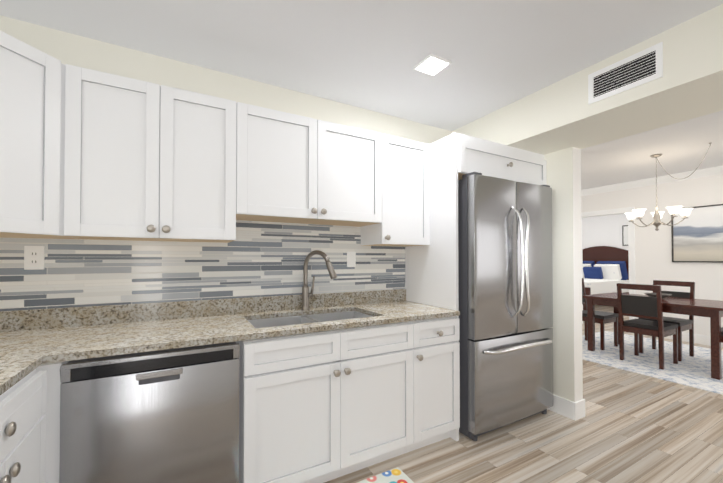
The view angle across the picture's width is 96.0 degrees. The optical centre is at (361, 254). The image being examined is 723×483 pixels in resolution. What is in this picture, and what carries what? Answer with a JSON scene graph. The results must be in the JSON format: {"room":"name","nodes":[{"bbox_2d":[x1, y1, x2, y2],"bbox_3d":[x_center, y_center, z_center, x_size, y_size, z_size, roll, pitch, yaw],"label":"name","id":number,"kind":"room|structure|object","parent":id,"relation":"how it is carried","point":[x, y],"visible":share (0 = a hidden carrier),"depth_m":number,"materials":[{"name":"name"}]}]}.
{"room":"kitchen","nodes":[
{"label":"kitchen","id":0,"kind":"room"},
{"bbox_2d":[0,15,451,246],"bbox_3d":[-0.410,0.061,2.438,3.815,2.485,0.120,0,-1,-29],"label":"wall","id":1,"kind":"structure","parent":0,"point":[64,48],"depth_m":2.05,"materials":[{"name":"white paint"}]},
{"bbox_2d":[0,30,77,238],"bbox_3d":[-1.625,-0.483,1.337,0.610,0.788,0.634,0,-1,-29],"label":"upper cabinet","id":2,"kind":"object","parent":1,"relation":"attached to","point":[32,124],"visible":0.94,"depth_m":1.37,"materials":[{"name":"white wood"}]},
{"bbox_2d":[64,64,235,242],"bbox_3d":[-1.099,-0.478,1.784,0.739,0.788,0.362,0,-1,-29],"label":"upper cabinet","id":3,"kind":"object","parent":1,"relation":"attached to","point":[146,161],"visible":1,"depth_m":1.64,"materials":[{"name":"white wood"}]},
{"bbox_2d":[0,220,404,310],"bbox_3d":[-0.835,0.028,2.129,2.766,0.511,0.008,0,-1,-29],"label":"tile backsplash","id":4,"kind":"structure","parent":1,"relation":"attached to","point":[259,259],"depth_m":2.02,"materials":[{"name":"tile"}]},
{"bbox_2d":[24,246,44,269],"bbox_3d":[-1.667,0.015,1.657,0.074,0.120,0.009,0,-1,-29],"label":"electrical outlet plate","id":5,"kind":"object","parent":4,"relation":"attached to","point":[34,256],"visible":1,"depth_m":1.65,"materials":[{"name":"white plastic"}]},
{"bbox_2d":[347,252,355,266],"bbox_3d":[-0.079,0.035,2.536,0.074,0.120,0.010,0,-1,-29],"label":"switch plate","id":6,"kind":"object","parent":4,"relation":"attached to","point":[351,259],"visible":1,"depth_m":2.53,"materials":[{"name":"white plastic"}]},
{"bbox_2d":[236,102,381,226],"bbox_3d":[-0.349,-0.548,2.200,0.974,0.638,0.362,0,-1,-29],"label":"upper cabinet","id":7,"kind":"object","parent":1,"relation":"attached to","point":[292,168],"visible":0.98,"depth_m":2.05,"materials":[{"name":"white wood"}]},
{"bbox_2d":[361,134,429,246],"bbox_3d":[0.270,-0.469,2.542,0.439,0.788,0.362,0,-1,-29],"label":"upper cabinet","id":8,"kind":"object","parent":1,"relation":"attached to","point":[405,192],"visible":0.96,"depth_m":2.42,"materials":[{"name":"white wood"}]},
{"bbox_2d":[0,0,722,130],"bbox_3d":[0.493,-1.309,0.700,3.935,0.215,4.065,0,-1,-29],"label":"ceiling","id":9,"kind":"structure","parent":0,"point":[372,54],"depth_m":1.79,"materials":[{"name":"white paint"}]},
{"bbox_2d":[413,54,451,75],"bbox_3d":[0.440,-1.179,2.026,0.164,0.014,0.164,0,-1,-29],"label":"ceiling light panel","id":10,"kind":"object","parent":9,"relation":"attached to","point":[431,64],"visible":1,"depth_m":2.01,"materials":[{"name":"white plastic"}]},
{"bbox_2d":[452,4,722,154],"bbox_3d":[2.000,-1.035,1.531,0.490,0.315,3.825,0,-1,-29],"label":"beam","id":11,"kind":"structure","parent":9,"relation":"attached to","point":[562,114],"depth_m":2.01,"materials":[{"name":"white paint"}]},
{"bbox_2d":[588,42,662,103],"bbox_3d":[1.515,-1.040,1.889,0.010,0.185,0.360,0,-1,-29],"label":"air vent grille","id":12,"kind":"object","parent":11,"relation":"attached to","point":[636,69],"visible":1,"depth_m":1.87,"materials":[{"name":"white metal"}]},
{"bbox_2d":[324,305,722,482],"bbox_3d":[2.820,1.356,4.402,11.625,0.060,8.340,0,-1,-29],"label":"floor","id":13,"kind":"structure","parent":0,"point":[631,427],"depth_m":2.22,"materials":[{"name":"brown wood"}]},
{"bbox_2d":[0,361,63,482],"bbox_3d":[-1.282,0.848,0.773,0.682,0.874,0.637,0,-1,-29],"label":"base cabinet","id":14,"kind":"object","parent":13,"relation":"on","point":[29,427],"depth_m":1.10,"materials":[{"name":"white wood"}]},
{"bbox_2d":[0,325,55,394],"bbox_3d":[-1.290,0.334,0.769,0.660,0.132,0.630,0,-1,-29],"label":"countertop","id":15,"kind":"structure","parent":14,"relation":"on","point":[31,340],"depth_m":1.28,"materials":[{"name":"beige stone"}]},
{"bbox_2d":[0,289,459,361],"bbox_3d":[-0.679,0.347,1.843,2.771,0.132,0.655,0,-1,-29],"label":"countertop","id":16,"kind":"structure","parent":14,"relation":"on","point":[88,332],"depth_m":1.79,"materials":[{"name":"beige stone"}]},
{"bbox_2d":[247,311,384,340],"bbox_3d":[-0.301,0.518,2.065,0.798,0.207,0.418,0,-1,-29],"label":"double-bowl sink","id":17,"kind":"object","parent":16,"relation":"in","point":[273,322],"visible":0.12,"depth_m":2.20,"materials":[{"name":"silver metal"}]},
{"bbox_2d":[301,250,336,309],"bbox_3d":[-0.296,0.177,2.237,0.173,0.420,0.276,0,-1,-29],"label":"gooseneck faucet","id":18,"kind":"object","parent":16,"relation":"on","point":[306,295],"visible":1,"depth_m":2.28,"materials":[{"name":"silver metal"}]},
{"bbox_2d":[59,342,239,482],"bbox_3d":[-1.005,0.860,1.645,0.649,0.868,0.614,0,-1,-29],"label":"dishwasher","id":19,"kind":"object","parent":13,"relation":"on","point":[166,416],"visible":0.98,"depth_m":1.38,"materials":[{"name":"silver metal"}]},
{"bbox_2d":[235,311,412,482],"bbox_3d":[-0.260,0.863,2.059,1.019,0.873,0.668,0,-1,-29],"label":"base cabinet","id":20,"kind":"object","parent":13,"relation":"on","point":[321,407],"visible":0.96,"depth_m":1.76,"materials":[{"name":"white wood"}]},
{"bbox_2d":[357,467,413,482],"bbox_3d":[-0.002,1.289,1.558,0.800,0.007,0.520,0,-1,-29],"label":"rug","id":21,"kind":"object","parent":13,"relation":"on","point":[397,475],"visible":1,"depth_m":1.88,"materials":[{"name":"multicoloured fabric"}]},
{"bbox_2d":[405,316,459,452],"bbox_3d":[0.361,0.867,2.404,0.399,0.873,0.668,0,-1,-29],"label":"base cabinet","id":22,"kind":"object","parent":13,"relation":"on","point":[436,380],"visible":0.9,"depth_m":2.15,"materials":[{"name":"white wood"}]},
{"bbox_2d":[405,132,546,440],"bbox_3d":[0.989,0.223,2.767,1.042,2.169,0.652,0,-1,-29],"label":"tall cabinet","id":23,"kind":"object","parent":13,"relation":"on","point":[431,274],"visible":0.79,"depth_m":2.44,"materials":[{"name":"white wood"}]},
{"bbox_2d":[458,172,552,440],"bbox_3d":[1.037,0.367,2.700,0.910,1.880,0.759,0,-1,-29],"label":"refrigerator","id":24,"kind":"object","parent":13,"relation":"on","point":[505,278],"visible":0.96,"depth_m":2.36,"materials":[{"name":"silver metal"}]},
{"bbox_2d":[583,246,628,309],"bbox_3d":[5.763,0.560,8.569,2.200,1.630,1.540,0,-1,-29],"label":"bed","id":25,"kind":"object","parent":13,"relation":"on","point":[605,269],"visible":0.29,"depth_m":8.58,"materials":[{"name":"white fabric"}]},
{"bbox_2d":[582,331,722,394],"bbox_3d":[4.032,1.316,4.016,2.080,0.010,2.750,0,-1,-29],"label":"dining rug","id":26,"kind":"object","parent":13,"relation":"on","point":[691,371],"visible":0.56,"depth_m":4.00,"materials":[{"name":"white carpet"}]},
{"bbox_2d":[582,278,618,349],"bbox_3d":[3.397,0.839,4.796,0.420,0.960,0.503,0,-1,-29],"label":"dining chair","id":27,"kind":"object","parent":26,"relation":"on","point":[602,318],"visible":0.46,"depth_m":4.67,"materials":[{"name":"brown wood"}]},
{"bbox_2d":[617,283,677,369],"bbox_3d":[3.495,0.829,3.982,0.503,0.960,0.420,0,-1,-29],"label":"dining chair","id":28,"kind":"object","parent":26,"relation":"on","point":[647,307],"visible":1,"depth_m":3.90,"materials":[{"name":"brown wood"}]},
{"bbox_2d":[583,292,722,379],"bbox_3d":[3.770,0.935,4.133,0.870,0.753,1.340,0,-1,-29],"label":"dining table","id":29,"kind":"object","parent":26,"relation":"on","point":[712,310],"visible":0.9,"depth_m":3.70,"materials":[{"name":"brown wood"}]},
{"bbox_2d":[644,293,671,298],"bbox_3d":[3.765,0.525,4.135,0.270,0.065,0.270,0,-1,-29],"label":"centerpiece","id":30,"kind":"object","parent":29,"relation":"on","point":[664,295],"visible":0.52,"depth_m":4.10,"materials":[{"name":"grey ceramic"}]},
{"bbox_2d":[638,280,694,360],"bbox_3d":[4.035,0.833,4.304,0.503,0.960,0.420,0,-1,-29],"label":"dining chair","id":31,"kind":"object","parent":26,"relation":"on","point":[685,324],"visible":0.54,"depth_m":4.23,"materials":[{"name":"brown wood"}]},
{"bbox_2d":[721,327,722,342],"bbox_3d":[4.143,0.823,3.450,0.420,0.960,0.503,0,-1,-29],"label":"dining chair","id":32,"kind":"object","parent":26,"relation":"on","point":[722,335],"depth_m":3.50,"materials":[{"name":"brown wood"}]},
{"bbox_2d":[582,214,627,249],"bbox_3d":[6.931,0.078,8.867,0.120,2.600,4.540,0,-1,-29],"label":"wall","id":33,"kind":"structure","parent":0,"point":[606,230],"depth_m":9.06,"materials":[{"name":"white paint"}]},
{"bbox_2d":[622,225,627,245],"bbox_3d":[7.028,-0.516,8.551,0.022,0.540,0.280,0,-1,-29],"label":"picture frame","id":34,"kind":"object","parent":33,"relation":"attached to","point":[624,235],"visible":0.32,"depth_m":8.61,"materials":[{"name":"grey"}]},
{"bbox_2d":[544,104,722,401],"bbox_3d":[1.909,0.002,2.312,0.120,2.600,5.300,0,-1,-29],"label":"wall","id":35,"kind":"structure","parent":0,"point":[563,169],"depth_m":2.63,"materials":[{"name":"white paint"}]},
{"bbox_2d":[548,395,577,420],"bbox_3d":[1.485,1.239,2.926,0.012,0.140,0.836,0,-1,-29],"label":"baseboard","id":36,"kind":"structure","parent":35,"relation":"attached to","point":[575,411],"depth_m":2.62,"materials":[{"name":"white wood"}]},
{"bbox_2d":[578,399,584,417],"bbox_3d":[1.249,1.247,3.630,0.015,0.140,2.295,0,-1,-29],"label":"baseboard","id":37,"kind":"structure","parent":35,"relation":"attached to","point":[581,403],"depth_m":2.60,"materials":[{"name":"white wood"}]},
{"bbox_2d":[581,174,722,335],"bbox_3d":[4.791,0.039,5.509,0.120,2.600,8.100,0,-1,-29],"label":"wall","id":38,"kind":"structure","parent":0,"point":[653,253],"depth_m":5.21,"materials":[{"name":"white paint"}]},
{"bbox_2d":[581,207,635,319],"bbox_3d":[4.441,0.261,5.993,0.019,2.168,0.980,0,-1,-29],"label":"door frame","id":39,"kind":"structure","parent":38,"relation":"attached to","point":[631,240],"depth_m":5.62,"materials":[{"name":"white wood"}]},
{"bbox_2d":[581,165,722,195],"bbox_3d":[5.375,-1.220,4.252,0.089,0.109,5.289,0,-1,-29],"label":"crown molding","id":40,"kind":"structure","parent":38,"relation":"attached to","point":[707,172],"depth_m":5.25,"materials":[{"name":"white wood"}]},
{"bbox_2d":[664,332,722,347],"bbox_3d":[5.686,1.249,3.740,0.012,0.140,4.158,0,-1,-29],"label":"baseboard","id":41,"kind":"structure","parent":38,"relation":"attached to","point":[699,339],"depth_m":4.88,"materials":[{"name":"white"}]},
{"bbox_2d":[671,204,722,262],"bbox_3d":[5.260,-0.312,4.510,0.030,0.840,1.450,0,-1,-29],"label":"framed painting","id":42,"kind":"object","parent":38,"relation":"attached to","point":[697,235],"visible":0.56,"depth_m":4.87,"materials":[{"name":"grey"}]},
{"bbox_2d":[581,110,722,189],"bbox_3d":[4.541,-1.312,5.387,7.690,0.100,8.340,0,-1,-29],"label":"ceiling","id":43,"kind":"structure","parent":0,"point":[682,146],"depth_m":4.10,"materials":[{"name":"white paint"}]},
{"bbox_2d":[625,143,710,230],"bbox_3d":[3.805,-0.792,4.082,0.661,0.969,0.846,0,-1,-29],"label":"chandelier","id":44,"kind":"object","parent":43,"relation":"hanging from","point":[657,215],"visible":1,"depth_m":4.09,"materials":[{"name":"white glass"}]}
]}

